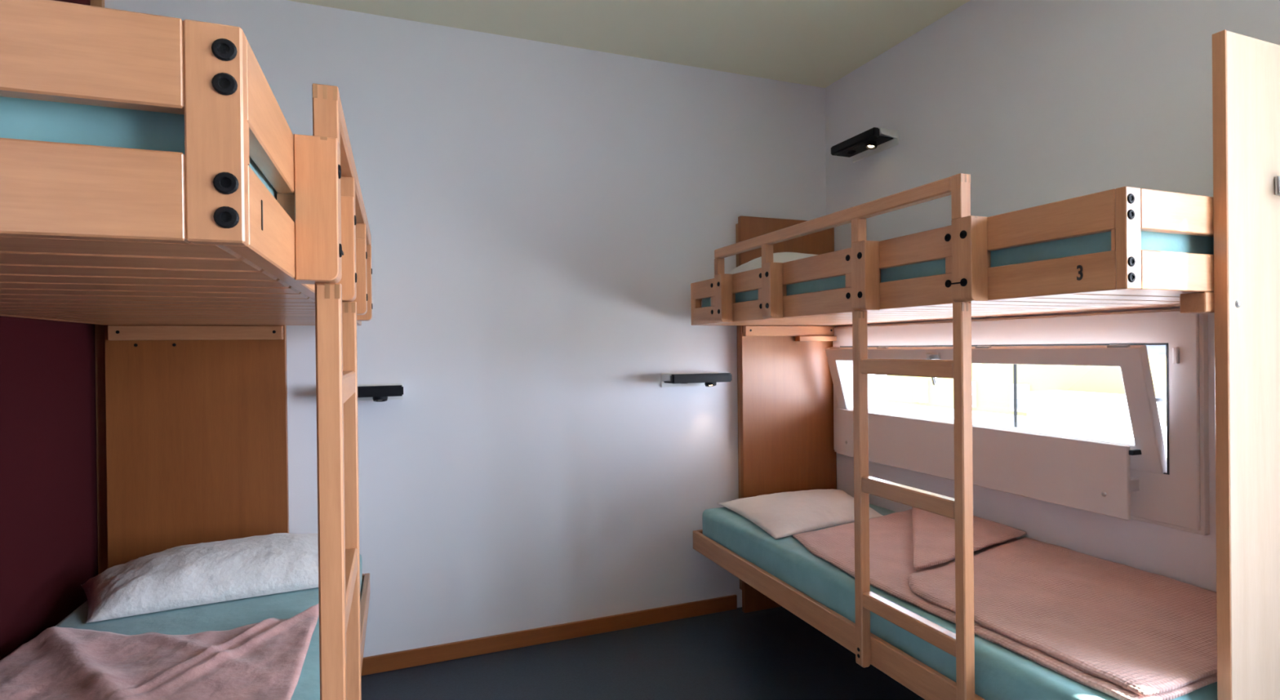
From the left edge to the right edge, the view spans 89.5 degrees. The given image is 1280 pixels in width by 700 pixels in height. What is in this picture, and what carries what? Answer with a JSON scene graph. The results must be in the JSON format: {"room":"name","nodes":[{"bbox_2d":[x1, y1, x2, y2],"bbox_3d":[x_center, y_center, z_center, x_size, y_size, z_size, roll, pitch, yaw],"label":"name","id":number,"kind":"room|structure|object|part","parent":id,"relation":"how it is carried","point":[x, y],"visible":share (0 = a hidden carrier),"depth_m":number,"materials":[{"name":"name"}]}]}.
{"room":"dormitory","nodes":[
{"label":"dormitory","id":0,"kind":"room"},
{"bbox_2d":[0,0,97,660],"bbox_3d":[-1.545,-0.019,0.955,0.150,2.827,3.098,-1,0,-21],"label":"wall","id":1,"kind":"structure","parent":0,"point":[49,542],"depth_m":2.04,"materials":[{"name":"red paint"}]},
{"bbox_2d":[104,0,826,657],"bbox_3d":[-0.519,-0.037,3.095,3.612,2.827,0.150,-1,0,-21],"label":"wall","id":2,"kind":"structure","parent":0,"point":[543,218],"depth_m":3.02,"materials":[{"name":"white paint"}]},
{"bbox_2d":[89,0,107,574],"bbox_3d":[-2.014,-0.018,2.418,0.035,2.827,0.030,-1,0,-21],"label":"trim","id":3,"kind":"structure","parent":2,"relation":"attached to","point":[99,329],"depth_m":2.40,"materials":[{"name":"brown wood"}]},
{"bbox_2d":[357,383,403,402],"bbox_3d":[-1.158,0.183,2.686,0.325,0.072,0.150,-1,0,-21],"label":"reading lamp","id":4,"kind":"object","parent":2,"relation":"attached to","point":[375,393],"visible":0.67,"depth_m":2.66,"materials":[{"name":"black plastic"}]},
{"bbox_2d":[357,384,403,386],"bbox_3d":[-1.163,0.167,2.699,0.325,0.040,0.102,-1,0,-21],"label":"shelf","id":5,"kind":"object","parent":4,"relation":"on","point":[358,385],"depth_m":2.72,"materials":[{"name":"white plastic"}]},
{"bbox_2d":[360,595,737,676],"bbox_3d":[-0.736,1.343,2.921,2.670,0.073,0.014,-1,0,-21],"label":"baseboard","id":6,"kind":"structure","parent":2,"relation":"attached to","point":[384,663],"depth_m":3.02,"materials":[{"name":"brown wood"}]},
{"bbox_2d":[661,372,731,387],"bbox_3d":[0.284,0.151,3.245,0.325,0.072,0.150,-1,0,-21],"label":"reading lamp","id":7,"kind":"object","parent":2,"relation":"attached to","point":[694,379],"visible":1,"depth_m":3.20,"materials":[{"name":"black plastic"}]},
{"bbox_2d":[662,372,728,381],"bbox_3d":[0.279,0.135,3.259,0.325,0.040,0.102,-1,0,-21],"label":"tray","id":8,"kind":"object","parent":7,"relation":"on","point":[665,376],"depth_m":3.22,"materials":[{"name":"white plastic"}]},
{"bbox_2d":[288,0,969,88],"bbox_3d":[0.350,-1.528,0.807,3.612,0.150,5.048,-1,0,-21],"label":"ceiling","id":9,"kind":"structure","parent":0,"point":[818,43],"depth_m":2.90,"materials":[{"name":"beige paint"}]},
{"bbox_2d":[361,606,924,699],"bbox_3d":[0.383,1.434,0.816,3.612,0.120,5.048,-1,0,-21],"label":"floor","id":10,"kind":"structure","parent":0,"point":[773,654],"depth_m":2.77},
{"bbox_2d":[0,0,373,699],"bbox_3d":[-1.147,0.359,1.528,0.928,2.059,2.301,-1,0,-21],"label":"bunk bed","id":11,"kind":"object","parent":10,"relation":"on","point":[195,275],"visible":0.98,"depth_m":0.96,"materials":[{"name":"brown wood"}]},
{"bbox_2d":[0,96,277,199],"bbox_3d":[-1.151,-0.196,1.476,0.788,0.162,2.075,-1,0,-21],"label":"mattress","id":12,"kind":"object","parent":11,"relation":"on","point":[28,119],"visible":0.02,"depth_m":0.61,"materials":[{"name":"teal fabric"}]},
{"bbox_3d":[-1.688,0.362,2.485,0.588,2.059,0.028,-1,0,-21],"label":"head panel","id":13,"kind":"part","parent":11,"relation":"part of","materials":[{"name":"brown wood"}]},
{"bbox_2d":[54,554,362,699],"bbox_3d":[-1.137,0.892,1.483,0.824,0.182,2.070,-1,0,-21],"label":"mattress","id":14,"kind":"object","parent":11,"relation":"on","point":[229,615],"visible":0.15,"depth_m":1.93,"materials":[{"name":"teal fabric"}]},
{"bbox_2d":[0,604,319,699],"bbox_3d":[-1.092,0.775,1.235,0.759,0.046,1.508,-1,0,-21],"label":"blanket","id":15,"kind":"object","parent":14,"relation":"on","point":[264,660],"visible":1,"depth_m":1.59,"materials":[{"name":"pink fabric"}]},
{"bbox_2d":[80,533,318,623],"bbox_3d":[-1.402,0.731,2.196,0.847,0.135,0.436,-1,0,-31],"label":"pillow","id":16,"kind":"object","parent":14,"relation":"on","point":[184,576],"visible":0.87,"depth_m":2.08,"materials":[{"name":"fabric"}]},
{"bbox_3d":[-0.476,-0.354,0.982,0.035,0.088,0.031,-1,0,-21],"label":"guard post","id":17,"kind":"part","parent":11,"relation":"part of","materials":[{"name":"brown wood"}]},
{"bbox_3d":[-0.468,0.451,0.984,0.035,1.103,0.031,-1,0,-21],"label":"ladder post","id":18,"kind":"part","parent":11,"relation":"part of","materials":[{"name":"brown wood"}]},
{"bbox_3d":[-0.612,-0.334,1.343,0.035,0.048,0.033,-1,0,-21],"label":"guard post","id":19,"kind":"part","parent":11,"relation":"part of","materials":[{"name":"brown wood"}]},
{"bbox_3d":[-0.604,0.451,1.346,0.035,1.103,0.033,-1,0,-21],"label":"ladder post","id":20,"kind":"part","parent":11,"relation":"part of","materials":[{"name":"brown wood"}]},
{"bbox_3d":[-0.711,-0.378,1.605,0.035,0.040,1.300,-1,0,-21],"label":"guard rail","id":21,"kind":"part","parent":11,"relation":"part of","materials":[{"name":"brown wood"}]},
{"bbox_3d":[-0.796,-0.334,1.833,0.035,0.048,0.033,-1,0,-21],"label":"guard post","id":22,"kind":"part","parent":11,"relation":"part of","materials":[{"name":"brown wood"}]},
{"bbox_3d":[-0.735,0.955,1.631,0.022,0.090,2.145,-1,0,-21],"label":"rail","id":23,"kind":"part","parent":11,"relation":"part of","materials":[{"name":"brown wood"}]},
{"bbox_3d":[-0.933,-0.333,2.198,0.035,0.048,0.033,-1,0,-21],"label":"guard post","id":24,"kind":"part","parent":11,"relation":"part of","materials":[{"name":"brown wood"}]},
{"bbox_2d":[690,29,1279,699],"bbox_3d":[1.013,0.332,2.425,0.939,2.059,2.204,-1,0,-21],"label":"bunk bed","id":25,"kind":"object","parent":10,"relation":"on","point":[785,385],"visible":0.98,"depth_m":1.64,"materials":[{"name":"brown wood"}]},
{"bbox_3d":[0.352,-0.370,2.866,0.035,0.073,0.033,-1,0,-21],"label":"guard post","id":26,"kind":"part","parent":25,"relation":"part of","materials":[{"name":"brown wood"}]},
{"bbox_3d":[0.493,-0.371,2.502,0.035,0.073,0.033,-1,0,-21],"label":"guard post","id":27,"kind":"part","parent":25,"relation":"part of","materials":[{"name":"brown wood"}]},
{"bbox_3d":[0.800,0.332,3.460,0.588,2.059,0.028,-1,0,-21],"label":"head panel","id":28,"kind":"part","parent":25,"relation":"part of","materials":[{"name":"brown wood"}]},
{"bbox_3d":[0.581,-0.428,2.275,0.035,0.040,1.300,-1,0,-21],"label":"guard rail","id":29,"kind":"part","parent":25,"relation":"part of","materials":[{"name":"brown wood"}]},
{"bbox_3d":[0.634,0.938,2.260,0.022,0.090,2.013,-1,0,-21],"label":"rail","id":30,"kind":"part","parent":25,"relation":"part of","materials":[{"name":"brown wood"}]},
{"bbox_3d":[0.682,-0.371,2.014,0.035,0.073,0.033,-1,0,-21],"label":"guard post","id":31,"kind":"part","parent":25,"relation":"part of","materials":[{"name":"brown wood"}]},
{"bbox_3d":[0.691,0.432,2.017,0.035,1.108,0.033,-1,0,-21],"label":"ladder post","id":32,"kind":"part","parent":25,"relation":"part of","materials":[{"name":"brown wood"}]},
{"bbox_2d":[702,231,1213,307],"bbox_3d":[1.031,-0.228,2.433,0.804,0.159,1.980,-1,0,-21],"label":"mattress","id":33,"kind":"object","parent":25,"relation":"on","point":[1150,241],"visible":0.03,"depth_m":1.54,"materials":[{"name":"teal fabric"}]},
{"bbox_2d":[727,252,817,274],"bbox_3d":[0.730,-0.385,3.083,0.600,0.148,0.500,-1,0,-21],"label":"pillow","id":34,"kind":"object","parent":33,"relation":"on","point":[780,257],"visible":0.23,"depth_m":2.93,"materials":[{"name":"white fabric"}]},
{"bbox_2d":[702,503,1217,699],"bbox_3d":[1.038,0.863,2.418,0.836,0.187,1.950,-1,0,-21],"label":"mattress","id":35,"kind":"object","parent":25,"relation":"on","point":[1001,673],"visible":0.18,"depth_m":1.98,"materials":[{"name":"teal fabric"}]},
{"bbox_2d":[716,488,882,539],"bbox_3d":[0.817,0.733,3.051,0.810,0.069,0.610,-1,0,-21],"label":"pillow","id":36,"kind":"object","parent":35,"relation":"on","point":[784,514],"visible":0.93,"depth_m":2.91,"materials":[{"name":"white fabric"}]},
{"bbox_2d":[792,506,1217,699],"bbox_3d":[1.163,0.729,2.186,0.824,0.081,1.438,-1,0,-21],"label":"blanket","id":37,"kind":"object","parent":35,"relation":"on","point":[1121,632],"visible":0.86,"depth_m":1.89,"materials":[{"name":"pink fabric"}]},
{"bbox_3d":[0.822,-0.392,1.655,0.035,0.113,0.031,-1,0,-21],"label":"guard post","id":38,"kind":"part","parent":25,"relation":"part of","materials":[{"name":"brown wood"}]},
{"bbox_3d":[0.831,0.432,1.657,0.035,1.108,0.031,-1,0,-21],"label":"ladder post","id":39,"kind":"part","parent":25,"relation":"part of","materials":[{"name":"brown wood"}]},
{"bbox_3d":[1.553,0.329,1.524,0.585,2.059,0.025,-1,0,-21],"label":"foot panel","id":40,"kind":"part","parent":25,"relation":"part of","materials":[{"name":"brown wood"}]},
{"bbox_2d":[825,0,1279,592],"bbox_3d":[1.980,-0.059,1.438,0.150,2.827,4.748,-1,0,-21],"label":"wall","id":41,"kind":"structure","parent":0,"point":[1041,102],"depth_m":2.41,"materials":[{"name":"white paint"}]},
{"bbox_2d":[831,127,898,162],"bbox_3d":[1.115,-1.021,3.225,0.150,0.072,0.325,-1,0,-21],"label":"reading lamp","id":42,"kind":"object","parent":41,"relation":"attached to","point":[872,141],"visible":1,"depth_m":3.17,"materials":[{"name":"black plastic"}]},
{"bbox_2d":[852,127,897,156],"bbox_3d":[1.128,-1.037,3.230,0.102,0.040,0.325,-1,0,-21],"label":"tray","id":43,"kind":"object","parent":42,"relation":"on","point":[885,137],"depth_m":3.13,"materials":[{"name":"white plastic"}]},
{"bbox_3d":[1.180,-1.023,3.250,0.010,0.070,0.325,-1,0,-21],"label":"plate","id":44,"kind":"part","parent":42,"relation":"part of","materials":[{"name":"white plastic"}]},
{"bbox_2d":[825,308,1209,535],"bbox_3d":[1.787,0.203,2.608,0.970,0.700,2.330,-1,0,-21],"label":"window","id":45,"kind":"structure","parent":41,"relation":"in","point":[1173,493],"depth_m":2.07,"materials":[{"name":"white paint"}]},
{"bbox_3d":[1.241,0.087,2.739,0.018,0.129,0.018,-17,6,-20],"label":"handle","id":46,"kind":"part","parent":45,"relation":"part of","materials":[{"name":"silver metal"}]},
{"bbox_3d":[1.241,0.026,2.734,0.012,0.027,0.070,-17,6,-20],"label":"latch plate","id":47,"kind":"part","parent":45,"relation":"part of","materials":[{"name":"silver metal"}]},
{"bbox_2d":[836,408,1142,520],"bbox_3d":[1.327,0.426,2.733,0.071,0.238,1.452,-1,0,-21],"label":"board","id":48,"kind":"object","parent":45,"relation":"attached to","point":[1089,476],"visible":1,"depth_m":2.42,"materials":[{"name":"white paint"}]},
{"bbox_3d":[1.321,0.188,2.722,0.036,0.412,1.536,-17,6,-20],"label":"sash","id":49,"kind":"part","parent":45,"relation":"part of","materials":[{"name":"white paint"}]},
{"bbox_3d":[1.485,0.183,2.786,0.040,0.400,1.555,-1,0,-21],"label":"frame","id":50,"kind":"part","parent":45,"relation":"part of","materials":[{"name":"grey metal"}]},
{"bbox_3d":[1.615,0.156,2.021,0.060,0.012,0.008,-1,0,-21],"label":"stay arm","id":51,"kind":"part","parent":45,"relation":"part of","materials":[{"name":"grey metal"}]},
{"label":"outside","id":52,"kind":"structure","parent":0,"visible":0},
{"bbox_2d":[869,382,887,411],"bbox_3d":[25.611,4.134,20.658,57.400,0.200,100.000,-1,0,-21],"label":"ground","id":53,"kind":"structure","parent":52,"point":[877,392],"depth_m":55.68,"materials":[{"name":"white"}]},
{"bbox_2d":[1013,364,1017,427],"bbox_3d":[5.155,1.046,8.864,0.180,6.500,0.176,-1,0,-21],"label":"pole","id":54,"kind":"object","parent":53,"relation":"on","point":[1015,366],"visible":0.11,"depth_m":8.85,"materials":[{"name":"black metal"}]},
{"bbox_2d":[885,355,1166,454],"bbox_3d":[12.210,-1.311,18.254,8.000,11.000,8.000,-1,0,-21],"label":"window pane","id":55,"kind":"structure","parent":53,"relation":"on","point":[1089,401],"depth_m":15.34,"materials":[{"name":"glass"}]},
{"bbox_3d":[8.469,1.377,19.534,0.050,0.260,0.380,-1,0,-21],"label":"pane","id":56,"kind":"part","parent":55,"relation":"part of","materials":[{"name":"clear glass"}]},
{"bbox_3d":[9.663,1.373,16.458,0.050,0.260,0.380,-1,0,-21],"label":"pane","id":57,"kind":"part","parent":55,"relation":"part of","materials":[{"name":"clear glass"}]}
]}

